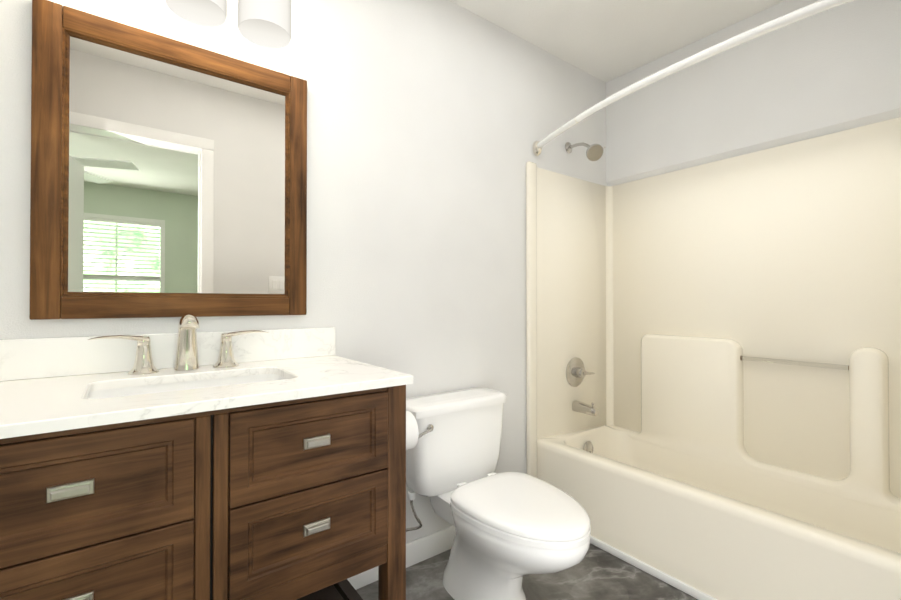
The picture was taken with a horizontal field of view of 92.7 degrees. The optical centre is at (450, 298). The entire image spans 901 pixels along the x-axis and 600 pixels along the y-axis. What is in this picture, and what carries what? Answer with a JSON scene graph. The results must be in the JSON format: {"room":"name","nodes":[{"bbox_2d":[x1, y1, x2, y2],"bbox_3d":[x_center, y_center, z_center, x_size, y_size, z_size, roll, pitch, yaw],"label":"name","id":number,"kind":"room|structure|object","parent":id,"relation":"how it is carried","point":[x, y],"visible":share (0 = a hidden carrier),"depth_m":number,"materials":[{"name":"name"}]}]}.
{"room":"bathroom","nodes":[
{"label":"bathroom","id":0,"kind":"room"},
{"bbox_2d":[0,0,900,542],"bbox_3d":[0.092,-0.130,-0.002,4.820,2.430,0.120,0,-1,-37],"label":"wall","id":1,"kind":"structure","parent":0,"point":[430,122],"depth_m":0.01,"materials":[{"name":"paint"}]},
{"bbox_2d":[29,0,306,319],"bbox_3d":[-0.788,-0.356,1.303,0.698,0.822,0.024,0,-1,-37],"label":"mirror","id":2,"kind":"object","parent":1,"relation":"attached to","point":[168,177],"visible":0.96,"depth_m":1.25,"materials":[{"name":"brown wood"}]},
{"bbox_2d":[127,0,290,48],"bbox_3d":[-0.735,-0.968,1.241,0.520,0.295,0.195,0,-1,-37],"label":"sconce","id":3,"kind":"object","parent":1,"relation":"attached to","point":[265,23],"visible":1,"depth_m":1.27,"materials":[{"name":"white glass"}]},
{"bbox_2d":[347,525,454,589],"bbox_3d":[-0.491,1.050,1.522,2.187,0.095,0.013,0,-1,-37],"label":"baseboard","id":4,"kind":"structure","parent":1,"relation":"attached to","point":[428,546],"depth_m":1.79,"materials":[{"name":"white wood"}]},
{"bbox_2d":[533,0,852,155],"bbox_3d":[0.830,-0.789,1.585,0.240,0.081,1.522,0,-1,-37],"label":"rail","id":5,"kind":"object","parent":1,"relation":"attached to","point":[790,18],"visible":1,"depth_m":1.41,"materials":[{"name":"white metal"}]},
{"bbox_2d":[356,543,697,599],"bbox_3d":[0.574,1.129,-0.654,4.820,0.100,5.014,0,-1,-37],"label":"floor","id":6,"kind":"structure","parent":0,"point":[596,573],"depth_m":1.66,"materials":[{"name":"tile"}]},
{"bbox_2d":[0,314,418,599],"bbox_3d":[-0.594,0.568,1.109,1.052,1.052,0.554,0,-1,-37],"label":"bathroom vanity","id":7,"kind":"object","parent":6,"relation":"on","point":[187,461],"visible":1,"depth_m":0.92,"materials":[{"name":"brown wood"}]},
{"bbox_2d":[0,327,412,438],"bbox_3d":[-0.639,0.163,1.078,0.939,0.124,0.554,0,-1,-37],"label":"countertop","id":8,"kind":"structure","parent":7,"relation":"on","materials":[{"name":"stone"}]},
{"bbox_2d":[88,314,268,374],"bbox_3d":[-0.750,0.124,1.227,0.441,0.161,0.115,0,-1,-37],"label":"faucet","id":9,"kind":"object","parent":8,"relation":"on","point":[186,350],"depth_m":1.24,"materials":[{"name":"silver metal"}]},
{"bbox_2d":[87,374,285,398],"bbox_3d":[-0.632,0.292,1.076,0.480,0.132,0.300,0,-1,-37],"label":"sink","id":10,"kind":"object","parent":8,"relation":"in","point":[129,388],"depth_m":1.15,"materials":[{"name":"white ceramic"}]},
{"bbox_2d":[406,388,590,599],"bbox_3d":[0.167,0.750,1.554,0.496,0.696,0.734,0,-1,-37],"label":"toilet","id":11,"kind":"object","parent":6,"relation":"on","point":[512,529],"visible":0.9,"depth_m":1.52,"materials":[{"name":"white ceramic"}]},
{"bbox_2d":[526,117,900,599],"bbox_3d":[1.132,0.109,1.805,0.736,1.981,1.521,0,-1,-37],"label":"bathtub","id":12,"kind":"object","parent":6,"relation":"on","point":[713,379],"visible":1,"depth_m":1.95,"materials":[{"name":"acrylic"},{"name":"chrome"}]},
{"bbox_2d":[590,536,716,599],"bbox_3d":[0.878,1.081,1.605,0.014,0.032,1.460,0,-1,-37],"label":"baseboard","id":13,"kind":"structure","parent":12,"relation":"attached to","point":[670,580],"depth_m":1.70,"materials":[{"name":"white wood"}]},
{"bbox_2d":[450,0,784,81],"bbox_3d":[0.574,-1.400,-0.634,4.820,0.100,5.014,0,-1,-37],"label":"ceiling","id":14,"kind":"structure","parent":0,"point":[606,40],"depth_m":2.08,"materials":[{"name":"paint"}]}
]}

